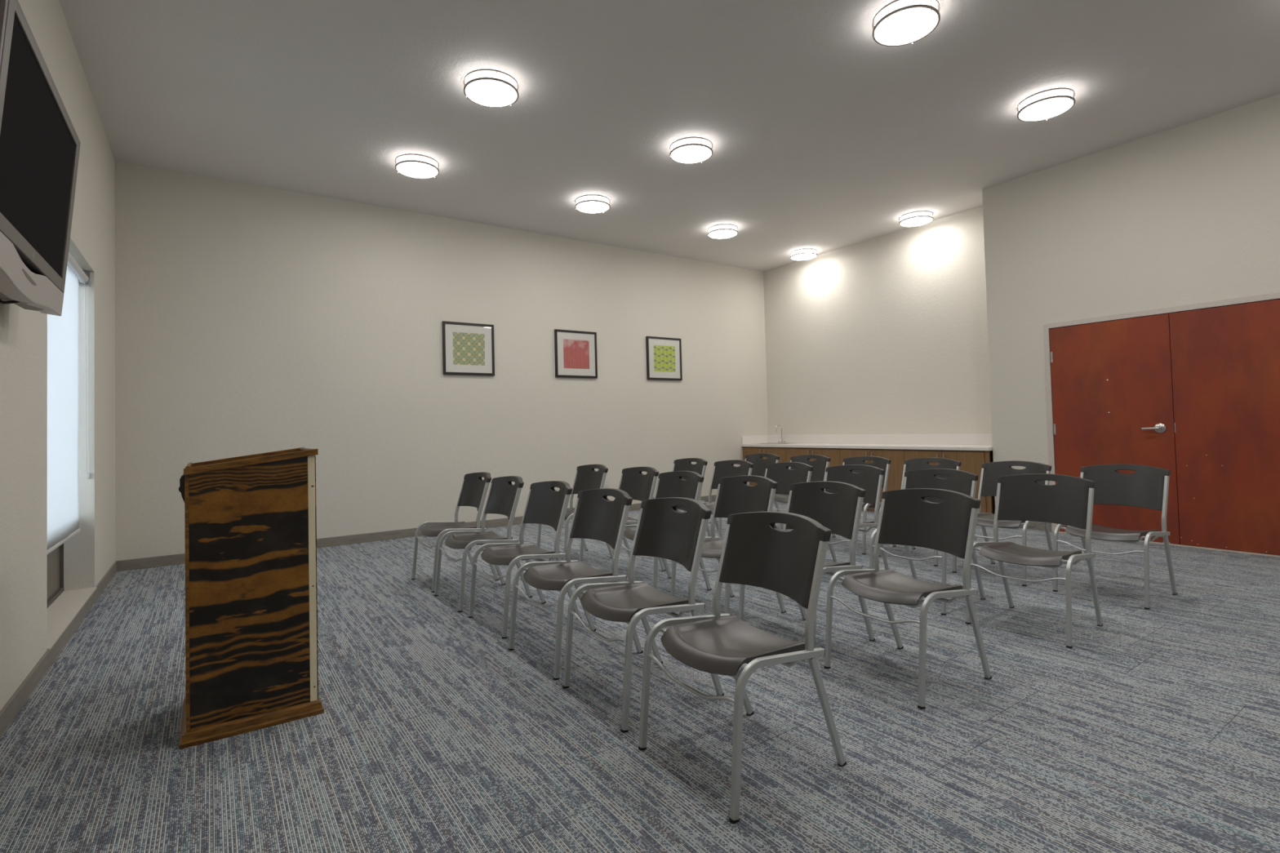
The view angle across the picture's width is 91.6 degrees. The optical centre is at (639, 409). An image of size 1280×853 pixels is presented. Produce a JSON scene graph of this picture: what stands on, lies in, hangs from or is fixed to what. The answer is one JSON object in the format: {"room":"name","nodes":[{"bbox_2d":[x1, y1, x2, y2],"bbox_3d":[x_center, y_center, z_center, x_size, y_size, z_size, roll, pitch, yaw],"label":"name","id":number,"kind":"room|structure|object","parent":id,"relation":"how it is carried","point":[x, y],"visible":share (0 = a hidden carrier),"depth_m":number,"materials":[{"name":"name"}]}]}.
{"room":"meeting room","nodes":[
{"label":"meeting room","id":0,"kind":"room"},
{"bbox_2d":[0,0,115,711],"bbox_3d":[-2.242,-0.569,1.704,0.300,3.883,9.707,0,-2,-35],"label":"wall","id":1,"kind":"structure","parent":0,"point":[90,553],"depth_m":3.60,"materials":[{"name":"beige paint"}]},
{"bbox_2d":[0,0,80,315],"bbox_3d":[-2.347,-0.847,2.321,0.232,0.863,1.264,0,-2,-35],"label":"television","id":2,"kind":"object","parent":1,"relation":"attached to","point":[40,143],"visible":1,"depth_m":2.27,"materials":[{"name":"black plastic"}]},
{"bbox_2d":[22,268,36,285],"bbox_3d":[-2.282,-0.491,2.326,0.004,0.025,0.220,0,-2,-35],"label":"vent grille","id":3,"kind":"object","parent":2,"relation":"attached to","point":[28,277],"depth_m":2.32,"materials":[{"name":"grey plastic"}]},
{"bbox_2d":[47,543,63,608],"bbox_3d":[-3.834,0.115,3.933,0.050,2.400,1.670,0,-2,-35],"label":"window","id":4,"kind":"structure","parent":1,"relation":"in","point":[55,558],"depth_m":4.44,"materials":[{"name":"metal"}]},
{"bbox_2d":[0,560,117,738],"bbox_3d":[-2.068,1.262,1.742,0.012,0.097,9.707,0,-2,-35],"label":"baseboard","id":5,"kind":"structure","parent":1,"relation":"attached to","point":[9,712],"depth_m":3.21,"materials":[{"name":"plastic"}]},
{"bbox_2d":[47,252,90,554],"bbox_3d":[-3.731,-0.100,4.013,0.092,1.959,1.668,0,-2,-35],"label":"roller blind","id":6,"kind":"object","parent":1,"relation":"attached to","point":[63,331],"visible":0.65,"depth_m":4.19,"materials":[{"name":"white fabric"}]},
{"bbox_2d":[46,586,97,649],"bbox_3d":[-3.707,1.315,3.966,0.184,0.012,1.668,0,-2,-35],"label":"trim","id":7,"kind":"structure","parent":1,"relation":"attached to","point":[67,606],"depth_m":4.06,"materials":[{"name":"paint"}]},
{"bbox_2d":[115,160,768,560],"bbox_3d":[-1.439,-0.407,8.335,9.156,3.883,0.300,0,-2,-35],"label":"wall","id":8,"kind":"structure","parent":0,"point":[251,319],"depth_m":7.13,"materials":[{"name":"beige paint"}]},
{"bbox_2d":[116,494,716,571],"bbox_3d":[-1.546,1.421,7.989,7.942,0.097,0.012,0,-2,-35],"label":"baseboard","id":9,"kind":"structure","parent":8,"relation":"attached to","point":[175,559],"depth_m":6.85,"materials":[{"name":"plastic"}]},
{"bbox_2d":[442,320,494,375],"bbox_3d":[-2.111,-0.748,7.685,0.644,0.644,0.029,0,-2,-35],"label":"framed picture","id":10,"kind":"object","parent":8,"relation":"attached to","point":[468,348],"visible":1,"depth_m":7.67,"materials":[{"name":"paper"}]},
{"bbox_2d":[453,332,484,365],"bbox_3d":[-2.108,-0.749,7.680,0.400,0.396,0.001,0,-2,-35],"label":"print","id":11,"kind":"object","parent":10,"relation":"attached to","point":[468,348],"depth_m":7.68},
{"bbox_2d":[554,328,597,377],"bbox_3d":[-0.874,-0.760,8.540,0.644,0.644,0.029,0,-2,-35],"label":"framed picture","id":12,"kind":"object","parent":8,"relation":"attached to","point":[575,351],"visible":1,"depth_m":8.53,"materials":[{"name":"paper"}]},
{"bbox_2d":[563,338,589,368],"bbox_3d":[-0.870,-0.760,8.535,0.400,0.396,0.001,0,-2,-35],"label":"print","id":13,"kind":"object","parent":12,"relation":"attached to","point":[575,351],"depth_m":8.53},
{"bbox_2d":[604,478,609,488],"bbox_3d":[-0.461,1.035,8.756,0.080,0.124,0.010,0,-2,-35],"label":"wall outlet","id":14,"kind":"object","parent":8,"relation":"attached to","point":[606,481],"visible":0.94,"depth_m":8.76,"materials":[{"name":"white plastic"}]},
{"bbox_2d":[645,336,682,380],"bbox_3d":[0.368,-0.769,9.397,0.644,0.644,0.029,0,-2,-35],"label":"framed picture","id":15,"kind":"object","parent":8,"relation":"attached to","point":[664,354],"visible":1,"depth_m":9.38,"materials":[{"name":"paper"}]},
{"bbox_2d":[653,345,675,372],"bbox_3d":[0.371,-0.769,9.392,0.400,0.396,0.001,0,-2,-35],"label":"print","id":16,"kind":"object","parent":15,"relation":"attached to","point":[664,355],"depth_m":9.39},
{"bbox_2d":[0,501,1279,852],"bbox_3d":[1.450,1.318,4.168,8.596,0.060,9.747,0,-2,-35],"label":"floor","id":17,"kind":"structure","parent":0,"point":[1157,731],"depth_m":2.47,"materials":[{"name":"carpet"}]},
{"bbox_2d":[178,447,324,749],"bbox_3d":[-1.746,0.756,2.795,0.509,1.149,0.529,0,-2,-35],"label":"lectern","id":18,"kind":"object","parent":17,"relation":"on","point":[251,520],"visible":1,"depth_m":2.59,"materials":[{"name":"brown wood"}]},
{"bbox_2d":[411,471,498,592],"bbox_3d":[-1.508,0.961,5.081,0.561,0.864,0.542,0,-2,-36],"label":"chair","id":19,"kind":"object","parent":17,"relation":"on","point":[473,491],"visible":0.94,"depth_m":5.14,"materials":[{"name":"grey plastic"}]},
{"bbox_2d":[434,475,532,612],"bbox_3d":[-1.147,0.937,4.551,0.561,0.864,0.542,0,-2,-35],"label":"chair","id":20,"kind":"object","parent":17,"relation":"on","point":[503,498],"visible":0.98,"depth_m":4.61,"materials":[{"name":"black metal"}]},
{"bbox_2d":[468,480,581,638],"bbox_3d":[-0.741,0.912,4.003,0.561,0.864,0.542,0,-2,-37],"label":"chair","id":21,"kind":"object","parent":17,"relation":"on","point":[545,505],"visible":1,"depth_m":4.05,"materials":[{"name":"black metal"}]},
{"bbox_2d":[537,464,612,560],"bbox_3d":[-0.606,0.959,5.820,0.561,0.864,0.542,0,-2,-36],"label":"chair","id":22,"kind":"object","parent":17,"relation":"on","point":[586,477],"visible":0.45,"depth_m":5.95,"materials":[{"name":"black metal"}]},
{"bbox_2d":[507,488,643,679],"bbox_3d":[-0.353,0.885,3.388,0.561,0.864,0.542,0,-2,-36],"label":"chair","id":23,"kind":"object","parent":17,"relation":"on","point":[595,517],"visible":1,"depth_m":3.43,"materials":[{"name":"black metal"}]},
{"bbox_2d":[579,466,666,572],"bbox_3d":[-0.152,0.932,5.270,0.561,0.864,0.542,0,-2,-35],"label":"chair","id":24,"kind":"object","parent":17,"relation":"on","point":[638,486],"visible":0.42,"depth_m":5.38,"materials":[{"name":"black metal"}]},
{"bbox_2d":[562,497,724,733],"bbox_3d":[0.009,0.861,2.852,0.561,0.864,0.542,0,-2,-33],"label":"chair","id":25,"kind":"object","parent":17,"relation":"on","point":[663,531],"visible":0.99,"depth_m":2.90,"materials":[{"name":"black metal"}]},
{"bbox_2d":[613,471,711,590],"bbox_3d":[0.157,0.906,4.631,0.561,0.864,0.542,0,-2,-35],"label":"chair","id":26,"kind":"object","parent":17,"relation":"on","point":[669,484],"visible":0.34,"depth_m":4.73,"materials":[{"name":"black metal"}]},
{"bbox_2d":[653,457,711,537],"bbox_3d":[0.388,0.953,6.524,0.561,0.864,0.542,0,-2,-36],"label":"chair","id":27,"kind":"object","parent":17,"relation":"on","point":[681,464],"visible":0.17,"depth_m":6.66,"materials":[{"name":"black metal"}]},
{"bbox_2d":[682,459,753,559],"bbox_3d":[0.763,0.928,5.962,0.561,0.864,0.542,0,-2,-35],"label":"chair","id":28,"kind":"object","parent":17,"relation":"on","point":[725,468],"visible":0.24,"depth_m":6.15,"materials":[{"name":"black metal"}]},
{"bbox_2d":[670,475,786,613],"bbox_3d":[0.566,0.880,4.045,0.561,0.864,0.542,0,-2,-35],"label":"chair","id":29,"kind":"object","parent":17,"relation":"on","point":[734,495],"visible":0.54,"depth_m":4.16,"materials":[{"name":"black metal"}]},
{"bbox_2d":[638,511,846,823],"bbox_3d":[0.363,0.836,2.273,0.561,0.864,0.542,0,-2,-32],"label":"chair","id":30,"kind":"object","parent":17,"relation":"on","point":[755,552],"visible":1,"depth_m":2.28,"materials":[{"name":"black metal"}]},
{"bbox_2d":[745,453,783,528],"bbox_3d":[1.281,0.948,7.171,0.561,0.864,0.542,0,-2,-35],"label":"chair","id":31,"kind":"object","parent":17,"relation":"on","point":[760,464],"visible":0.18,"depth_m":7.32,"materials":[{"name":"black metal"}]},
{"bbox_2d":[742,446,786,485],"bbox_3d":[2.205,1.011,10.024,0.651,0.839,0.938,0,-2,-35],"label":"base cabinet","id":32,"kind":"object","parent":17,"relation":"on","point":[780,451],"visible":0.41,"depth_m":9.83,"materials":[{"name":"brown wood"}]},
{"bbox_2d":[764,462,813,528],"bbox_3d":[1.169,0.902,5.403,0.561,0.864,0.542,0,-2,-35],"label":"chair","id":33,"kind":"object","parent":17,"relation":"on","point":[780,473],"visible":0.3,"depth_m":5.55,"materials":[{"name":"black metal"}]},
{"bbox_2d":[773,454,835,537],"bbox_3d":[1.683,0.922,6.596,0.561,0.864,0.542,0,-2,-35],"label":"chair","id":34,"kind":"object","parent":17,"relation":"on","point":[820,465],"visible":0.37,"depth_m":6.63,"materials":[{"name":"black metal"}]},
{"bbox_2d":[738,480,875,648],"bbox_3d":[0.927,0.856,3.499,0.561,0.864,0.542,0,-2,-34],"label":"chair","id":35,"kind":"object","parent":17,"relation":"on","point":[840,512],"visible":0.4,"depth_m":3.56,"materials":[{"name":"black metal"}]},
{"bbox_2d":[786,447,840,468],"bbox_3d":[2.751,0.975,9.232,0.651,0.839,0.983,0,-2,-35],"label":"base cabinet","id":36,"kind":"object","parent":17,"relation":"on","point":[833,454],"visible":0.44,"depth_m":8.99,"materials":[{"name":"brown wood"}]},
{"bbox_2d":[824,464,888,569],"bbox_3d":[1.562,0.877,4.845,0.561,0.864,0.542,0,-2,-36],"label":"chair","id":37,"kind":"object","parent":17,"relation":"on","point":[870,480],"visible":0.32,"depth_m":4.88,"materials":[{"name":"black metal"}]},
{"bbox_2d":[842,456,896,554],"bbox_3d":[2.090,0.896,6.033,0.561,0.864,0.542,0,-2,-36],"label":"chair","id":38,"kind":"object","parent":17,"relation":"on","point":[882,463],"visible":0.23,"depth_m":5.99,"materials":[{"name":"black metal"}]},
{"bbox_2d":[840,448,904,511],"bbox_3d":[3.308,0.939,8.426,0.651,0.839,0.973,0,-2,-35],"label":"base cabinet","id":39,"kind":"object","parent":17,"relation":"on","point":[896,456],"visible":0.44,"depth_m":8.04,"materials":[{"name":"brown wood"}]},
{"bbox_2d":[823,488,991,709],"bbox_3d":[1.272,0.833,2.983,0.561,0.864,0.542,-1,-2,-30],"label":"chair","id":40,"kind":"object","parent":17,"relation":"on","point":[906,517],"visible":1,"depth_m":3.01,"materials":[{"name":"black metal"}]},
{"bbox_2d":[878,457,960,566],"bbox_3d":[2.492,0.872,5.511,0.561,0.864,0.542,0,-2,-36],"label":"chair","id":41,"kind":"object","parent":17,"relation":"on","point":[921,463],"visible":0.12,"depth_m":5.66,"materials":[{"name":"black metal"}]},
{"bbox_2d":[869,468,985,615],"bbox_3d":[1.941,0.850,4.228,0.561,0.864,0.542,0,-2,-34],"label":"chair","id":42,"kind":"object","parent":17,"relation":"on","point":[960,481],"visible":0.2,"depth_m":4.30,"materials":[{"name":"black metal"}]},
{"bbox_2d":[903,449,995,514],"bbox_3d":[3.880,0.902,7.598,0.651,0.839,1.038,0,-2,-35],"label":"base cabinet","id":43,"kind":"object","parent":17,"relation":"on","point":[971,461],"depth_m":7.19,"materials":[{"name":"brown wood"}]},
{"bbox_2d":[741,434,992,450],"bbox_3d":[3.053,0.447,8.804,0.638,0.175,3.962,0,-2,-35],"label":"countertop","id":44,"kind":"structure","parent":43,"relation":"on","point":[900,442],"depth_m":8.63,"materials":[{"name":"white stone"}]},
{"bbox_2d":[758,442,791,444],"bbox_3d":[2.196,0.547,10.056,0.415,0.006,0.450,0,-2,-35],"label":"sink","id":45,"kind":"object","parent":44,"relation":"in","point":[775,442],"visible":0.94,"depth_m":10.08,"materials":[{"name":"silver metal"}]},
{"bbox_2d":[775,425,786,443],"bbox_3d":[2.268,0.398,10.150,0.169,0.294,0.160,0,-2,-35],"label":"faucet","id":46,"kind":"object","parent":44,"relation":"on","point":[776,425],"visible":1,"depth_m":10.17,"materials":[{"name":"silver metal"}]},
{"bbox_2d":[952,460,1053,586],"bbox_3d":[2.830,0.845,4.838,0.561,0.864,0.542,0,-2,-33],"label":"chair","id":47,"kind":"object","parent":17,"relation":"on","point":[990,472],"visible":0.59,"depth_m":4.91,"materials":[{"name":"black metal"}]},
{"bbox_2d":[964,473,1102,648],"bbox_3d":[2.292,0.825,3.632,0.561,0.864,0.542,0,-2,-37],"label":"chair","id":48,"kind":"object","parent":17,"relation":"on","point":[1020,497],"visible":1,"depth_m":3.67,"materials":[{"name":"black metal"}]},
{"bbox_2d":[1053,463,1177,609],"bbox_3d":[3.224,0.818,4.238,0.561,0.864,0.542,0,-2,-32],"label":"chair","id":49,"kind":"object","parent":17,"relation":"on","point":[1148,487],"visible":0.87,"depth_m":4.25,"materials":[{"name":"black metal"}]},
{"bbox_2d":[59,0,1279,271],"bbox_3d":[1.351,-2.592,4.275,9.156,0.120,10.307,0,-2,-35],"label":"ceiling","id":50,"kind":"structure","parent":0,"point":[823,134],"depth_m":4.95,"materials":[{"name":"paint"}]},
{"bbox_2d":[395,152,439,178],"bbox_3d":[-2.145,-2.344,5.999,0.403,0.104,0.403,0,-2,-35],"label":"ceiling light","id":51,"kind":"object","parent":50,"relation":"attached to","point":[413,165],"visible":1,"depth_m":5.91,"materials":[{"name":"white plastic"}]},
{"bbox_2d":[396,161,437,177],"bbox_3d":[-2.144,-2.305,5.998,0.374,0.017,0.374,0,-2,-35],"label":"diffuser","id":52,"kind":"object","parent":51,"relation":"attached to","point":[411,169],"depth_m":5.96,"materials":[{"name":"white plastic"}]},
{"bbox_2d":[463,68,518,107],"bbox_3d":[-1.115,-2.407,4.670,0.403,0.104,0.403,0,-2,-35],"label":"ceiling light","id":53,"kind":"object","parent":50,"relation":"attached to","point":[487,87],"visible":1,"depth_m":4.59,"materials":[{"name":"white plastic"}]},
{"bbox_2d":[574,193,610,213],"bbox_3d":[-0.542,-2.353,7.127,0.403,0.104,0.403,0,-2,-35],"label":"ceiling light","id":54,"kind":"object","parent":50,"relation":"attached to","point":[591,202],"visible":1,"depth_m":7.02,"materials":[{"name":"white"}]},
{"bbox_2d":[669,136,712,163],"bbox_3d":[0.477,-2.416,5.803,0.403,0.104,0.403,0,-2,-35],"label":"ceiling light","id":55,"kind":"object","parent":50,"relation":"attached to","point":[688,149],"visible":1,"depth_m":5.71,"materials":[{"name":"white"}]},
{"bbox_2d":[707,222,737,239],"bbox_3d":[1.097,-2.364,8.255,0.403,0.104,0.403,0,-2,-35],"label":"ceiling light","id":56,"kind":"object","parent":50,"relation":"attached to","point":[724,230],"visible":1,"depth_m":8.15,"materials":[{"name":"white plastic"}]},
{"bbox_2d":[790,247,817,260],"bbox_3d":[2.493,-2.365,9.487,0.403,0.104,0.403,0,-2,-35],"label":"ceiling light","id":57,"kind":"object","parent":50,"relation":"attached to","point":[801,254],"visible":1,"depth_m":9.37,"materials":[{"name":"white plastic"}]},
{"bbox_2d":[871,0,940,46],"bbox_3d":[1.707,-2.496,4.004,0.403,0.104,0.403,0,-2,-35],"label":"ceiling light","id":58,"kind":"object","parent":50,"relation":"attached to","point":[899,22],"visible":1,"depth_m":3.95,"materials":[{"name":"white plastic"}]},
{"bbox_2d":[898,209,933,226],"bbox_3d":[3.519,-2.434,7.940,0.403,0.104,0.403,0,-2,-35],"label":"ceiling light","id":59,"kind":"object","parent":50,"relation":"attached to","point":[920,217],"visible":1,"depth_m":7.84,"materials":[{"name":"white plastic"}]},
{"bbox_2d":[1016,87,1075,121],"bbox_3d":[3.337,-2.507,5.125,0.403,0.104,0.403,0,-2,-35],"label":"ceiling light","id":60,"kind":"object","parent":50,"relation":"attached to","point":[1050,103],"visible":1,"depth_m":5.05,"materials":[{"name":"white plastic"}]},
{"bbox_2d":[763,205,991,435],"bbox_3d":[3.416,-0.508,9.096,0.300,3.883,3.967,0,-2,-35],"label":"wall","id":61,"kind":"structure","parent":0,"point":[887,334],"depth_m":8.76,"materials":[{"name":"beige paint"}]},
{"bbox_2d":[768,434,991,444],"bbox_3d":[3.307,0.426,8.980,0.020,0.134,3.962,0,-2,-35],"label":"backsplash","id":62,"kind":"structure","parent":61,"relation":"attached to","point":[935,439],"depth_m":8.70,"materials":[{"name":"white stone"}]},
{"bbox_2d":[982,93,1279,505],"bbox_3d":[5.942,-0.686,4.946,0.858,3.883,5.740,0,-2,-35],"label":"wall","id":63,"kind":"structure","parent":0,"point":[1188,213],"depth_m":6.03,"materials":[{"name":"beige paint"}]},
{"bbox_2d":[1020,522,1052,531],"bbox_3d":[5.630,1.147,4.648,0.012,0.097,5.740,0,-2,-35],"label":"baseboard","id":64,"kind":"structure","parent":63,"relation":"attached to","point":[1041,527],"depth_m":6.63,"materials":[{"name":"plastic"}]},
{"bbox_2d":[1048,313,1180,544],"bbox_3d":[4.603,0.190,6.112,0.105,2.116,1.000,0,-2,-35],"label":"door","id":65,"kind":"structure","parent":63,"relation":"in","point":[1112,387],"depth_m":6.06,"materials":[{"name":"brown wood"}]},
{"bbox_2d":[1043,292,1279,532],"bbox_3d":[4.976,0.150,5.763,0.212,2.185,2.092,0,-2,-35],"label":"trim","id":66,"kind":"structure","parent":63,"relation":"attached to","point":[1271,296],"depth_m":6.23,"materials":[{"name":"paint"}]},
{"bbox_2d":[1058,531,1279,557],"bbox_3d":[4.969,1.236,5.709,0.136,0.011,1.982,0,-2,-35],"label":"trim","id":67,"kind":"structure","parent":63,"relation":"attached to","point":[1154,542],"depth_m":5.47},
{"bbox_2d":[1168,298,1279,555],"bbox_3d":[5.191,0.152,5.301,0.060,2.116,0.996,0,-2,-35],"label":"door","id":68,"kind":"structure","parent":63,"relation":"in","point":[1225,360],"depth_m":5.40,"materials":[{"name":"brown wood"}]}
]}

